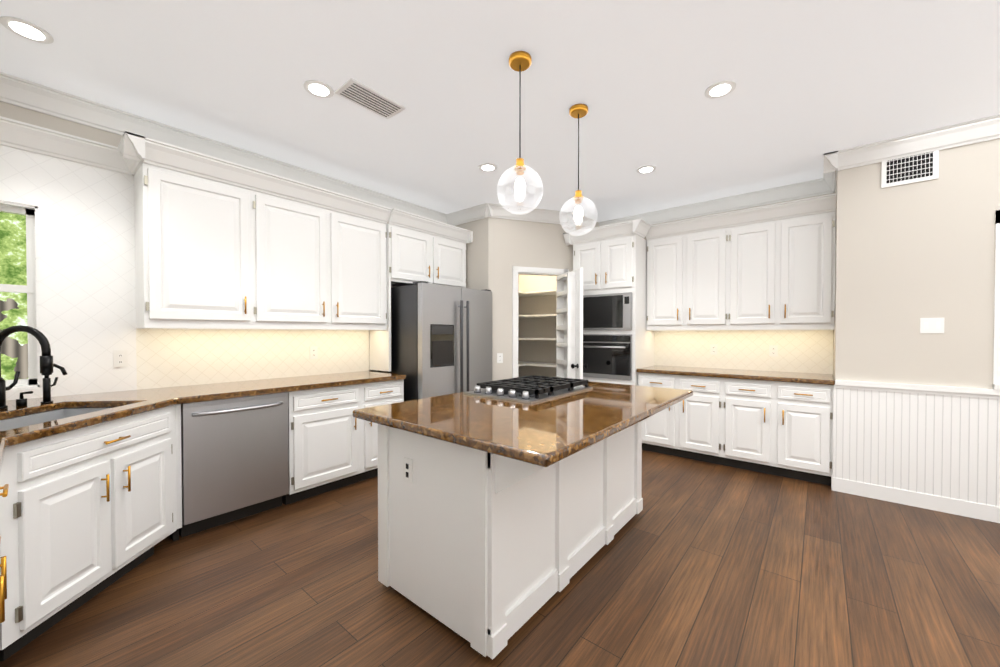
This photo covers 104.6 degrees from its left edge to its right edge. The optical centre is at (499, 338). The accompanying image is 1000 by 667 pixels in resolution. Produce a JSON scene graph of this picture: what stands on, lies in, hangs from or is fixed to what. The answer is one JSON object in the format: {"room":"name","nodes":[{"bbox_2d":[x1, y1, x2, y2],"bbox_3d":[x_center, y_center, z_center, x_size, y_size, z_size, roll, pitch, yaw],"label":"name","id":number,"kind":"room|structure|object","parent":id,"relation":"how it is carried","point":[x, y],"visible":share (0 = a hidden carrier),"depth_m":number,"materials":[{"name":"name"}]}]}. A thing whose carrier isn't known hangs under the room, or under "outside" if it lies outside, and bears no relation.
{"room":"kitchen","nodes":[
{"label":"kitchen","id":0,"kind":"room"},
{"bbox_2d":[0,71,447,223],"bbox_3d":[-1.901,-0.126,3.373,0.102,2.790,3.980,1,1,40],"label":"crown molding","id":1,"kind":"structure","parent":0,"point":[24,93],"depth_m":2.53,"materials":[{"name":"white paint"}]},
{"bbox_2d":[0,101,518,419],"bbox_3d":[-1.541,-0.134,3.983,0.120,2.790,5.860,1,1,40],"label":"wall","id":2,"kind":"structure","parent":0,"point":[17,113],"depth_m":2.42,"materials":[{"name":"beige paint"}]},
{"bbox_2d":[0,205,36,385],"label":"window","id":3,"kind":"structure","parent":2,"relation":"in","point":[29,289],"depth_m":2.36,"materials":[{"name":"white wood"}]},
{"bbox_2d":[130,135,257,326],"bbox_3d":[-2.201,-0.681,2.806,0.346,1.155,0.615,1,1,40],"label":"upper cabinet","id":4,"kind":"object","parent":2,"relation":"attached to","point":[221,243],"depth_m":2.65,"materials":[{"name":"white paint"}]},
{"bbox_2d":[254,171,389,326],"bbox_3d":[-1.628,-0.690,3.500,0.346,1.155,1.185,1,1,40],"label":"upper cabinet","id":5,"kind":"object","parent":2,"relation":"attached to","point":[322,260],"depth_m":3.31,"materials":[{"name":"white paint"}]},
{"bbox_2d":[0,145,832,399],"bbox_3d":[0.239,-0.385,2.508,4.700,1.490,5.616,1,1,40],"label":"tiled wall","id":6,"kind":"structure","parent":2,"relation":"attached to","point":[85,270],"depth_m":2.63,"materials":[{"name":"white tile"}]},
{"bbox_2d":[113,350,127,367],"bbox_3d":[-2.572,0.139,2.621,0.007,0.115,0.070,1,1,40],"label":"outlet","id":7,"kind":"object","parent":6,"relation":"attached to","point":[120,357],"depth_m":2.62,"materials":[{"name":"white plastic"}]},
{"bbox_2d":[310,346,317,358],"bbox_3d":[-1.745,0.136,3.623,0.007,0.115,0.070,1,1,40],"label":"outlet","id":8,"kind":"object","parent":6,"relation":"attached to","point":[313,350],"depth_m":3.62,"materials":[{"name":"white plastic"}]},
{"bbox_2d":[710,344,716,354],"bbox_3d":[2.405,0.127,4.351,0.070,0.115,0.007,1,1,40],"label":"outlet","id":9,"kind":"object","parent":6,"relation":"attached to","point":[713,347],"depth_m":4.35,"materials":[{"name":"white plastic"}]},
{"bbox_2d":[769,345,777,356],"bbox_3d":[2.829,0.131,4.001,0.070,0.115,0.007,1,1,40],"label":"outlet","id":10,"kind":"object","parent":6,"relation":"attached to","point":[773,349],"depth_m":4.00,"materials":[{"name":"white plastic"}]},
{"bbox_2d":[369,208,472,371],"bbox_3d":[-0.834,-0.476,4.387,0.450,1.605,1.180,1,1,40],"label":"upper cabinet","id":11,"kind":"object","parent":2,"relation":"attached to","point":[428,250],"visible":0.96,"depth_m":4.08,"materials":[{"name":"white paint"}]},
{"bbox_2d":[0,450,999,666],"bbox_3d":[1.280,1.331,1.671,7.440,0.080,5.860,1,1,40],"label":"floor","id":12,"kind":"structure","parent":0,"point":[694,563],"depth_m":1.94,"materials":[{"name":"brown wood"}]},
{"bbox_2d":[0,486,3,622],"bbox_3d":[-1.884,0.860,1.045,0.541,0.880,0.626,1,1,40],"label":"base cabinet","id":13,"kind":"object","parent":12,"relation":"on","point":[3,580],"depth_m":1.09,"materials":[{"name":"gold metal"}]},
{"bbox_2d":[0,325,405,472],"bbox_3d":[-0.561,0.278,1.466,4.596,0.678,2.971,1,1,40],"label":"countertop","id":14,"kind":"structure","parent":13,"relation":"on","point":[79,411],"depth_m":2.22,"materials":[{"name":"brown stone"}]},
{"bbox_2d":[0,325,66,409],"bbox_3d":[-2.494,0.149,2.043,0.284,0.434,0.281,1,1,40],"label":"faucet","id":15,"kind":"object","parent":14,"relation":"on","point":[46,360],"depth_m":2.01,"materials":[{"name":"black metal"}]},
{"bbox_2d":[0,408,109,430],"bbox_3d":[-2.251,0.511,1.890,0.833,0.203,0.833,1,1,40],"label":"sink basin","id":16,"kind":"object","parent":14,"relation":"in","point":[17,420],"depth_m":2.06,"materials":[{"name":"grey metal"}]},
{"bbox_2d":[0,405,176,660],"bbox_3d":[-2.086,0.849,1.913,0.384,0.879,0.905,0,1,-5],"label":"base cabinet","id":17,"kind":"object","parent":12,"relation":"on","point":[87,513],"visible":0.98,"depth_m":1.76,"materials":[{"name":"white paint"}]},
{"bbox_2d":[179,392,288,537],"bbox_3d":[-1.986,0.837,2.820,0.685,0.878,0.624,1,1,40],"label":"dishwasher","id":18,"kind":"object","parent":12,"relation":"on","point":[234,459],"visible":0.79,"depth_m":2.61,"materials":[{"name":"silver metal"}]},
{"bbox_2d":[282,384,364,504],"bbox_3d":[-1.619,0.831,3.311,0.626,0.880,0.585,1,1,40],"label":"base cabinet","id":19,"kind":"object","parent":12,"relation":"on","point":[332,443],"depth_m":3.09,"materials":[{"name":"white paint"}]},
{"bbox_2d":[365,379,403,478],"bbox_3d":[-1.289,0.826,3.709,0.626,0.880,0.450,1,1,40],"label":"base cabinet","id":20,"kind":"object","parent":12,"relation":"on","point":[385,392],"depth_m":3.45,"materials":[{"name":"white paint"}]},
{"bbox_2d":[377,281,491,401],"bbox_3d":[-0.672,0.354,4.264,0.810,1.808,1.020,1,1,40],"label":"refrigerator","id":21,"kind":"object","parent":12,"relation":"on","point":[441,339],"visible":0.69,"depth_m":3.88,"materials":[{"name":"silver metal"}]},
{"bbox_2d":[378,427,572,658],"bbox_3d":[-0.149,0.848,1.990,0.782,0.879,0.610,1,1,40],"label":"base cabinet","id":22,"kind":"object","parent":12,"relation":"on","point":[508,508],"depth_m":1.72,"materials":[{"name":"white paint"}]},
{"bbox_2d":[353,379,692,470],"bbox_3d":[0.286,0.383,2.324,1.180,0.040,1.860,1,1,40],"label":"countertop","id":23,"kind":"structure","parent":22,"relation":"on","point":[543,423],"depth_m":1.87,"materials":[{"name":"brown stone"}]},
{"bbox_2d":[573,435,616,574],"bbox_3d":[0.195,0.842,2.406,0.782,0.879,0.638,1,1,40],"label":"base cabinet","id":24,"kind":"object","parent":12,"relation":"on","point":[594,470],"depth_m":2.25,"materials":[{"name":"white paint"}]},
{"bbox_2d":[563,219,654,385],"bbox_3d":[1.376,-0.016,4.733,0.955,2.535,0.750,1,1,40],"label":"tall cabinet","id":25,"kind":"object","parent":12,"relation":"on","point":[618,337],"visible":0.67,"depth_m":4.43,"materials":[{"name":"white paint"}]},
{"bbox_2d":[617,423,642,531],"bbox_3d":[0.534,0.837,2.816,0.782,0.879,0.596,1,1,40],"label":"base cabinet","id":26,"kind":"object","parent":12,"relation":"on","point":[629,444],"depth_m":2.67,"materials":[{"name":"white paint"}]},
{"bbox_2d":[638,372,721,463],"bbox_3d":[2.042,0.818,4.269,0.826,0.880,0.626,1,1,40],"label":"base cabinet","id":27,"kind":"object","parent":12,"relation":"on","point":[688,428],"depth_m":3.97,"materials":[{"name":"white paint"}]},
{"bbox_2d":[718,378,832,485],"bbox_3d":[2.679,0.825,3.743,0.826,0.880,0.626,1,1,40],"label":"base cabinet","id":28,"kind":"object","parent":12,"relation":"on","point":[782,429],"depth_m":3.50,"materials":[{"name":"white paint"}]},
{"bbox_2d":[636,365,834,384],"bbox_3d":[2.350,0.361,3.992,1.660,0.040,0.651,1,1,40],"label":"countertop","id":29,"kind":"structure","parent":28,"relation":"on","point":[809,378],"depth_m":3.77,"materials":[{"name":"brown stone"}]},
{"bbox_2d":[820,114,999,522],"bbox_3d":[4.052,-0.110,2.118,3.520,2.790,0.090,1,1,40],"label":"trim","id":30,"kind":"structure","parent":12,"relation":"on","point":[986,128],"depth_m":2.91,"materials":[{"name":"white paint"}]},
{"bbox_2d":[0,0,999,221],"bbox_3d":[1.280,-1.539,1.634,7.440,0.080,5.860,1,1,40],"label":"ceiling","id":31,"kind":"structure","parent":0,"point":[815,80],"depth_m":2.26,"materials":[{"name":"white paint"}]},
{"bbox_2d":[0,16,53,43],"bbox_3d":[-2.302,-1.497,1.883,0.169,0.009,0.169,0,1,4],"label":"recessed light","id":32,"kind":"object","parent":31,"relation":"in","point":[25,29],"depth_m":1.87,"materials":[{"name":"white paint"}]},
{"bbox_2d":[303,80,333,97],"bbox_3d":[-1.095,-1.503,2.339,0.169,0.009,0.169,0,1,4],"label":"recessed light","id":33,"kind":"object","parent":31,"relation":"in","point":[319,89],"depth_m":2.33,"materials":[{"name":"white paint"}]},
{"bbox_2d":[334,78,405,119],"bbox_3d":[-0.814,-1.502,2.444,0.200,0.013,0.380,1,1,40],"label":"ceiling vent","id":34,"kind":"object","parent":31,"relation":"in","point":[365,97],"visible":1,"depth_m":2.42,"materials":[{"name":"white metal"}]},
{"bbox_2d":[479,163,497,171],"bbox_3d":[-0.106,-1.517,3.442,0.169,0.009,0.169,0,1,31],"label":"recessed light","id":35,"kind":"object","parent":31,"relation":"in","point":[487,167],"depth_m":3.43,"materials":[{"name":"white paint"}]},
{"bbox_2d":[497,51,542,213],"bbox_3d":[0.108,-1.089,2.089,0.250,0.830,0.250,1,1,40],"label":"pendant light","id":36,"kind":"object","parent":31,"relation":"hanging from","point":[520,61],"visible":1,"depth_m":2.07,"materials":[{"name":"clear glass"}]},
{"bbox_2d":[559,104,597,235],"bbox_3d":[0.518,-1.095,2.555,0.250,0.830,0.250,1,1,40],"label":"pendant light","id":37,"kind":"object","parent":31,"relation":"hanging from","point":[578,111],"visible":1,"depth_m":2.54,"materials":[{"name":"clear glass"}]},
{"bbox_2d":[636,165,655,173],"bbox_3d":[1.317,-1.518,3.485,0.169,0.009,0.169,0,1,4],"label":"recessed light","id":38,"kind":"object","parent":31,"relation":"in","point":[646,169],"depth_m":3.47,"materials":[{"name":"white paint"}]},
{"bbox_2d":[704,80,735,98],"bbox_3d":[1.334,-1.503,2.343,0.169,0.009,0.169,0,1,4],"label":"recessed light","id":39,"kind":"object","parent":31,"relation":"in","point":[720,89],"depth_m":2.33,"materials":[{"name":"white paint"}]},
{"bbox_2d":[456,215,598,380],"bbox_3d":[0.345,-0.148,5.084,1.385,2.790,1.520,1,1,40],"label":"wall","id":40,"kind":"structure","parent":0,"point":[497,249],"depth_m":4.58,"materials":[{"name":"beige paint"}]},
{"bbox_2d":[497,353,502,362],"bbox_3d":[0.001,0.234,4.540,0.070,0.115,0.007,0,1,-17],"label":"outlet","id":41,"kind":"object","parent":40,"relation":"attached to","point":[499,355],"depth_m":4.54,"materials":[{"name":"white plastic"}]},
{"bbox_2d":[448,203,577,225],"bbox_3d":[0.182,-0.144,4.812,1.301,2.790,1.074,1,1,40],"label":"crown molding","id":42,"kind":"structure","parent":40,"relation":"attached to","point":[485,210],"depth_m":4.59,"materials":[{"name":"white paint"}]},
{"bbox_2d":[518,291,525,365],"bbox_3d":[0.005,0.067,5.432,0.418,1.452,1.416,1,1,40],"label":"shelf","id":43,"kind":"object","parent":40,"relation":"attached to","point":[520,294],"depth_m":5.53,"materials":[{"name":"white paint"}]},
{"bbox_2d":[512,266,568,377],"bbox_3d":[0.484,0.199,4.747,0.740,2.105,0.118,0,1,-18],"label":"door frame","id":44,"kind":"structure","parent":40,"relation":"attached to","point":[517,270],"depth_m":4.59,"materials":[{"name":"white paint"}]},
{"bbox_2d":[556,268,587,378],"bbox_3d":[0.826,0.237,4.486,0.496,2.013,0.429,1,1,40],"label":"pantry door","id":45,"kind":"structure","parent":40,"relation":"in","point":[569,324],"depth_m":4.33,"materials":[{"name":"white paint"}]},
{"bbox_2d":[519,193,833,376],"bbox_3d":[3.108,-0.132,3.865,7.200,2.790,0.120,1,1,40],"label":"wall","id":46,"kind":"structure","parent":0,"point":[543,351],"depth_m":5.88,"materials":[{"name":"beige paint"}]},
{"bbox_2d":[526,289,555,366],"bbox_3d":[0.818,0.067,5.421,0.810,1.452,0.398,1,1,40],"label":"shelf","id":47,"kind":"object","parent":46,"relation":"attached to","point":[534,293],"depth_m":5.46,"materials":[{"name":"white paint"}]},
{"bbox_2d":[646,213,725,328],"bbox_3d":[2.127,-0.701,4.361,0.830,1.155,0.346,1,1,40],"label":"upper cabinet","id":48,"kind":"object","parent":46,"relation":"attached to","point":[686,260],"depth_m":4.20,"materials":[{"name":"white paint"}]},
{"bbox_2d":[598,179,819,225],"bbox_3d":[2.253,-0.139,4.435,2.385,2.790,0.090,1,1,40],"label":"crown molding","id":49,"kind":"structure","parent":46,"relation":"attached to","point":[811,188],"depth_m":4.20,"materials":[{"name":"white paint"}]},
{"bbox_2d":[726,193,835,328],"bbox_3d":[2.767,-0.694,3.832,0.830,1.155,0.346,1,1,40],"label":"upper cabinet","id":50,"kind":"object","parent":46,"relation":"attached to","point":[769,267],"depth_m":3.67,"materials":[{"name":"white paint"}]},
{"bbox_2d":[833,138,999,388],"bbox_3d":[4.319,-0.113,2.371,3.430,2.790,0.640,1,1,40],"label":"wall jog","id":51,"kind":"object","parent":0,"point":[908,256],"visible":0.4,"depth_m":2.91,"materials":[{"name":"beige paint"}]},
{"bbox_2d":[881,150,938,187],"bbox_3d":[3.106,-1.320,2.936,0.300,0.290,0.012,1,1,40],"label":"air vent grille","id":52,"kind":"object","parent":51,"relation":"attached to","point":[912,169],"visible":0.69,"depth_m":2.93,"materials":[{"name":"white metal"}]},
{"bbox_2d":[832,210,999,506],"bbox_3d":[4.304,0.147,2.364,3.440,2.050,0.675,1,1,40],"label":"wainscoting","id":53,"kind":"structure","parent":51,"relation":"attached to","point":[942,441],"depth_m":2.89,"materials":[{"name":"white paint"}]},
{"bbox_2d":[920,318,943,332],"bbox_3d":[3.208,-0.094,2.870,0.120,0.115,0.007,1,1,40],"label":"light switch","id":54,"kind":"object","parent":51,"relation":"attached to","point":[927,325],"depth_m":2.87,"materials":[{"name":"white plastic"}]}
]}

